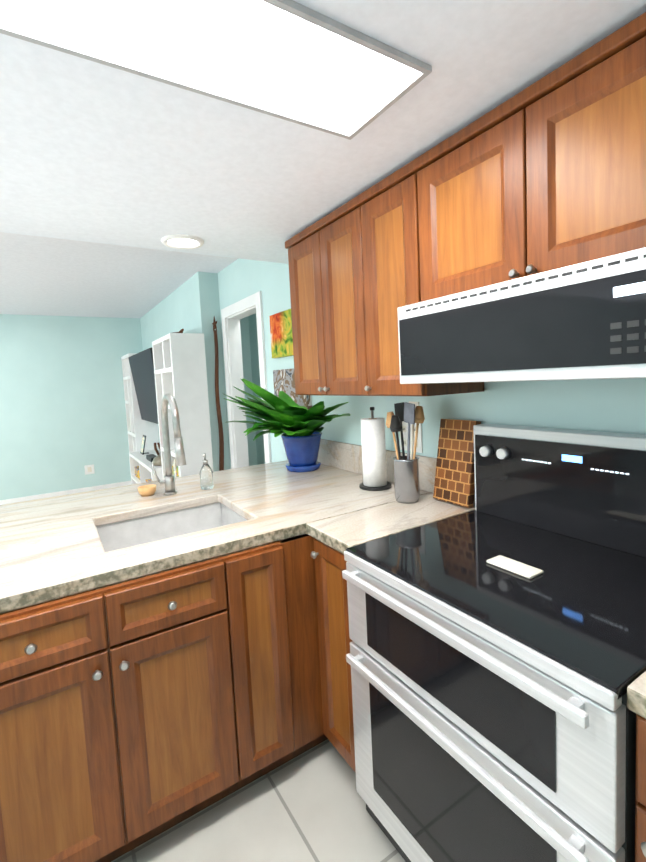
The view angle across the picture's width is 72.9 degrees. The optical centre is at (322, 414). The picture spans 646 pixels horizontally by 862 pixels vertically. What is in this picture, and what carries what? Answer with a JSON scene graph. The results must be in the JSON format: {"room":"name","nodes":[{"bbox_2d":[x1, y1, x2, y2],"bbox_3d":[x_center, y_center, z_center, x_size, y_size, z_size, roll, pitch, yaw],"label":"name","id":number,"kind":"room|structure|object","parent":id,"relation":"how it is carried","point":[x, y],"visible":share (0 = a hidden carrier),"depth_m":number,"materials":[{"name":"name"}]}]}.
{"room":"kitchen","nodes":[
{"label":"kitchen","id":0,"kind":"room"},
{"bbox_2d":[0,314,142,499],"bbox_3d":[-4.754,0.021,5.263,5.560,2.460,0.120,-6,5,-32],"label":"wall","id":1,"kind":"structure","parent":0,"point":[63,421],"depth_m":5.95,"materials":[{"name":"teal paint"}]},
{"bbox_2d":[0,481,130,504],"bbox_3d":[-4.788,1.216,5.221,5.260,0.090,0.012,-6,5,-32],"label":"baseboard","id":2,"kind":"structure","parent":1,"relation":"attached to","point":[40,496],"depth_m":5.98,"materials":[{"name":"white wood"}]},
{"bbox_2d":[84,464,94,474],"bbox_3d":[-3.281,0.778,6.149,0.120,0.130,0.008,-6,5,-32],"label":"electrical outlet plate","id":3,"kind":"object","parent":1,"relation":"attached to","point":[89,469],"visible":1,"depth_m":6.14,"materials":[{"name":"white plastic"}]},
{"bbox_2d":[0,232,237,317],"bbox_3d":[-2.465,-1.099,2.025,6.440,0.060,7.940,-6,5,-32],"label":"ceiling","id":4,"kind":"structure","parent":0,"point":[47,276],"depth_m":3.92,"materials":[{"name":"white paint"}]},
{"bbox_2d":[140,272,229,471],"bbox_3d":[-1.770,-0.129,5.329,0.180,2.460,2.930,-6,5,-32],"label":"wall","id":5,"kind":"structure","parent":0,"point":[191,305],"depth_m":4.11,"materials":[{"name":"teal paint"}]},
{"bbox_2d":[128,348,157,423],"bbox_3d":[-1.998,-0.107,5.228,0.308,1.249,1.440,-6,5,-32],"label":"tv","id":6,"kind":"object","parent":5,"relation":"attached to","point":[142,367],"visible":0.54,"depth_m":5.12,"materials":[{"name":"black plastic"}]},
{"bbox_2d":[240,313,264,465],"bbox_3d":[-0.322,-0.105,4.130,0.760,2.460,3.140,-6,5,-32],"label":"wall","id":7,"kind":"structure","parent":0,"point":[250,360],"depth_m":5.42,"materials":[{"name":"teal paint"}]},
{"bbox_2d":[111,739,404,861],"bbox_3d":[-1.104,1.492,0.364,6.320,0.050,3.470,-6,5,-32],"label":"floor","id":8,"kind":"structure","parent":0,"point":[309,805],"depth_m":1.42,"materials":[{"name":"tile"}]},
{"bbox_2d":[304,533,355,772],"bbox_3d":[0.319,0.853,1.687,0.646,0.874,0.256,-6,5,-32],"label":"base cabinet","id":9,"kind":"object","parent":8,"relation":"on","point":[327,588],"depth_m":1.55,"materials":[{"name":"brown wood"}]},
{"bbox_2d":[0,461,431,616],"bbox_3d":[-0.853,0.446,1.804,2.436,0.049,1.216,-6,5,-32],"label":"countertop","id":10,"kind":"structure","parent":9,"relation":"on","point":[52,548],"depth_m":1.69,"materials":[{"name":"beige stone"}]},
{"bbox_2d":[138,484,155,495],"bbox_3d":[-0.856,0.373,2.133,0.086,0.042,0.086,-6,5,-32],"label":"bowl","id":11,"kind":"object","parent":10,"relation":"on","point":[147,490],"visible":1,"depth_m":2.11,"materials":[{"name":"brown wood"}]},
{"bbox_2d":[150,393,187,496],"bbox_3d":[-0.711,0.152,2.004,0.107,0.491,0.315,-6,5,-32],"label":"faucet","id":12,"kind":"object","parent":10,"relation":"on","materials":[{"name":"silver metal"}]},
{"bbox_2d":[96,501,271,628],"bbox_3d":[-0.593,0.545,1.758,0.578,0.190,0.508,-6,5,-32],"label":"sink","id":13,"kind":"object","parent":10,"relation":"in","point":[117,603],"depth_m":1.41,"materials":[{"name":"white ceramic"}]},
{"bbox_2d":[200,453,213,489],"bbox_3d":[-0.585,0.283,2.196,0.064,0.185,0.079,-6,5,-32],"label":"soap dispenser","id":14,"kind":"object","parent":10,"relation":"on","point":[206,477],"visible":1,"depth_m":2.18,"materials":[{"name":"clear glass"}]},
{"bbox_2d":[222,378,349,471],"bbox_3d":[-0.236,0.064,2.477,0.554,0.544,0.787,-6,5,-32],"label":"potted plant","id":15,"kind":"object","parent":10,"relation":"on","point":[289,420],"visible":1,"depth_m":2.43,"materials":[{"name":"plant"}]},
{"bbox_2d":[359,407,390,490],"bbox_3d":[0.238,0.156,2.060,0.150,0.380,0.150,-6,5,-32],"label":"paper towel","id":16,"kind":"object","parent":10,"relation":"on","point":[373,453],"visible":1,"depth_m":2.02,"materials":[{"name":"white paper"}]},
{"bbox_2d":[304,489,474,550],"bbox_3d":[0.287,0.397,1.656,0.657,0.040,0.280,-6,5,-32],"label":"countertop","id":17,"kind":"structure","parent":9,"relation":"on","point":[345,530],"depth_m":1.59,"materials":[{"name":"beige stone"}]},
{"bbox_2d":[386,401,424,503],"bbox_3d":[0.337,0.155,1.805,0.120,0.413,0.179,-6,5,-32],"label":"utensil crock","id":18,"kind":"object","parent":17,"relation":"on","point":[406,480],"visible":1,"depth_m":1.77,"materials":[{"name":"grey metal"}]},
{"bbox_2d":[433,419,480,507],"bbox_3d":[0.534,0.189,1.753,0.088,0.332,0.180,-6,5,-32],"label":"cutting board","id":19,"kind":"object","parent":17,"relation":"on","point":[454,483],"visible":0.98,"depth_m":1.73,"materials":[{"name":"brown wood"}]},
{"bbox_2d":[342,423,645,861],"bbox_3d":[0.555,0.697,1.218,0.713,1.238,0.761,-6,5,-32],"label":"range","id":20,"kind":"object","parent":8,"relation":"on","point":[494,718],"visible":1,"depth_m":1.06,"materials":[{"name":"black glass"}]},
{"bbox_2d":[486,555,543,578],"bbox_3d":[0.506,0.403,1.158,0.060,0.008,0.130,-6,5,-32],"label":"spoon rest","id":21,"kind":"object","parent":20,"relation":"on","point":[517,567],"visible":1,"depth_m":1.15,"materials":[{"name":"beige ceramic"}]},
{"bbox_2d":[627,701,645,861],"bbox_3d":[0.920,0.900,0.731,0.646,0.874,0.456,-6,5,-32],"label":"base cabinet","id":22,"kind":"object","parent":8,"relation":"on","point":[640,785],"depth_m":0.71,"materials":[{"name":"brown wood"}]},
{"bbox_2d":[627,671,645,712],"bbox_3d":[1.064,0.457,0.421,0.657,0.040,1.100,-6,5,-32],"label":"countertop","id":23,"kind":"structure","parent":22,"relation":"on","point":[636,691],"depth_m":0.70,"materials":[{"name":"beige stone"}]},
{"bbox_2d":[0,0,645,263],"bbox_3d":[-1.609,-0.819,-0.137,5.560,0.360,3.350,-6,5,-32],"label":"ceiling","id":24,"kind":"structure","parent":0,"point":[92,151],"depth_m":1.27,"materials":[{"name":"white paint"}]},
{"bbox_2d":[161,234,203,248],"bbox_3d":[-0.702,-0.861,2.194,0.208,0.012,0.208,-6,5,-32],"label":"recessed light","id":25,"kind":"object","parent":24,"relation":"in","point":[179,241],"visible":1,"depth_m":2.18,"materials":[{"name":"white"}]},
{"bbox_2d":[0,0,431,139],"bbox_3d":[-0.354,-0.770,0.845,1.238,0.014,0.328,-6,5,-32],"label":"recessed light","id":26,"kind":"object","parent":24,"relation":"in","point":[294,62],"visible":0.92,"depth_m":0.95,"materials":[{"name":"white plastic"}]},
{"bbox_2d":[217,258,645,468],"bbox_3d":[0.104,-0.007,2.629,0.120,2.460,5.900,-6,5,-32],"label":"wall","id":27,"kind":"structure","parent":0,"point":[612,405],"depth_m":1.78,"materials":[{"name":"paint"}]},
{"bbox_2d":[221,291,271,468],"bbox_3d":[-0.384,0.080,4.014,0.778,2.115,1.095,-6,5,-32],"label":"door frame","id":28,"kind":"structure","parent":27,"relation":"attached to","point":[232,315],"depth_m":3.97,"materials":[{"name":"white wood"}]},
{"bbox_2d":[269,309,292,357],"bbox_3d":[-0.235,-0.542,2.939,0.034,0.300,0.468,-6,5,-32],"label":"framed picture","id":29,"kind":"object","parent":27,"relation":"attached to","point":[281,334],"visible":0.64,"depth_m":2.98},
{"bbox_2d":[273,368,311,409],"bbox_3d":[-0.214,-0.155,2.965,0.034,0.303,0.468,-6,5,-32],"label":"picture","id":30,"kind":"object","parent":27,"relation":"attached to","point":[283,380],"visible":0.43,"depth_m":2.95},
{"bbox_2d":[285,196,364,395],"bbox_3d":[0.136,-0.479,2.073,0.327,0.765,0.608,-6,5,-32],"label":"upper cabinet","id":31,"kind":"object","parent":27,"relation":"attached to","point":[328,313],"depth_m":1.94,"materials":[{"name":"brown wood"}]},
{"bbox_2d":[400,421,422,452],"bbox_3d":[0.407,0.104,2.036,0.009,0.140,0.145,-6,5,-32],"label":"electrical outlet plate","id":32,"kind":"object","parent":27,"relation":"attached to","point":[419,448],"visible":0.54,"depth_m":2.02,"materials":[{"name":"white plastic"}]},
{"bbox_2d":[357,160,483,395],"bbox_3d":[0.379,-0.460,1.687,0.327,0.765,0.305,-6,5,-32],"label":"upper cabinet","id":33,"kind":"object","parent":27,"relation":"attached to","point":[388,207],"depth_m":1.61,"materials":[{"name":"brown wood"}]},
{"bbox_2d":[414,12,645,301],"bbox_3d":[0.660,-0.589,1.218,0.327,0.463,0.777,-6,5,-32],"label":"upper cabinet","id":34,"kind":"object","parent":27,"relation":"attached to","point":[547,172],"depth_m":1.08,"materials":[{"name":"brown wood"}]},
{"bbox_2d":[397,247,645,383],"bbox_3d":[0.629,-0.223,1.213,0.442,0.247,0.761,-6,5,-32],"label":"microwave","id":35,"kind":"object","parent":34,"relation":"attached to","point":[584,321],"visible":1,"depth_m":1.01,"materials":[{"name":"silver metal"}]},
{"bbox_3d":[-3.215,1.329,3.722,6.320,0.050,4.470,-6,5,-32],"label":"floor","id":36,"kind":"structure","parent":0,"visible":0},
{"bbox_2d":[121,353,158,452],"bbox_3d":[-2.554,0.124,6.166,0.296,1.900,0.680,-6,5,-32],"label":"tower","id":37,"kind":"object","parent":36,"relation":"on","point":[138,427],"visible":0.44,"depth_m":5.93,"materials":[{"name":"white wood"}]},
{"bbox_2d":[129,449,162,483],"bbox_3d":[-1.980,0.820,5.261,0.396,0.600,1.490,-6,5,-32],"label":"bench","id":38,"kind":"object","parent":36,"relation":"on","point":[140,460],"visible":0.21,"depth_m":5.18,"materials":[{"name":"white wood"}]},
{"bbox_2d":[134,466,151,481],"bbox_3d":[-2.005,0.895,5.278,0.280,0.389,1.250,-6,5,-32],"label":"board games","id":39,"kind":"object","parent":38,"relation":"in","point":[137,473],"visible":0.1,"depth_m":5.51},
{"bbox_2d":[140,435,148,454],"bbox_3d":[-2.287,0.389,5.603,0.090,0.237,0.170,-6,5,-32],"label":"photo","id":40,"kind":"object","parent":38,"relation":"on","point":[143,445],"visible":0.95,"depth_m":5.57,"materials":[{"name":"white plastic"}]},
{"bbox_2d":[146,454,155,462],"bbox_3d":[-1.966,0.507,5.041,0.080,0.054,0.300,-6,5,-32],"label":"soundbar","id":41,"kind":"object","parent":38,"relation":"on","point":[150,457],"visible":0.6,"depth_m":5.00,"materials":[{"name":"black plastic"}]},
{"bbox_2d":[152,443,161,465],"bbox_3d":[-1.756,0.422,4.767,0.227,0.247,0.249,-6,5,-32],"label":"decorative sculpture","id":42,"kind":"object","parent":38,"relation":"on","point":[156,461],"visible":0.5,"depth_m":4.68,"materials":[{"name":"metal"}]},
{"bbox_2d":[152,333,213,478],"bbox_3d":[-1.358,0.216,4.263,0.296,1.900,0.780,-6,5,-32],"label":"bookcase","id":43,"kind":"object","parent":36,"relation":"on","point":[180,370],"visible":0.54,"depth_m":3.93,"materials":[{"name":"white wood"}]},
{"bbox_2d":[172,459,179,477],"bbox_3d":[-1.350,0.584,4.293,0.200,0.320,0.648,-6,5,-32],"label":"books","id":44,"kind":"object","parent":43,"relation":"in","point":[175,470],"visible":0.12,"depth_m":4.20,"materials":[{"name":"beige paper"}]},
{"bbox_2d":[212,316,223,470],"bbox_3d":[-0.962,0.132,4.073,0.074,2.060,0.145,-6,5,-32],"label":"stick","id":45,"kind":"object","parent":36,"relation":"on","point":[221,441],"visible":0.77,"depth_m":4.04,"materials":[{"name":"brown wood"}]}
]}

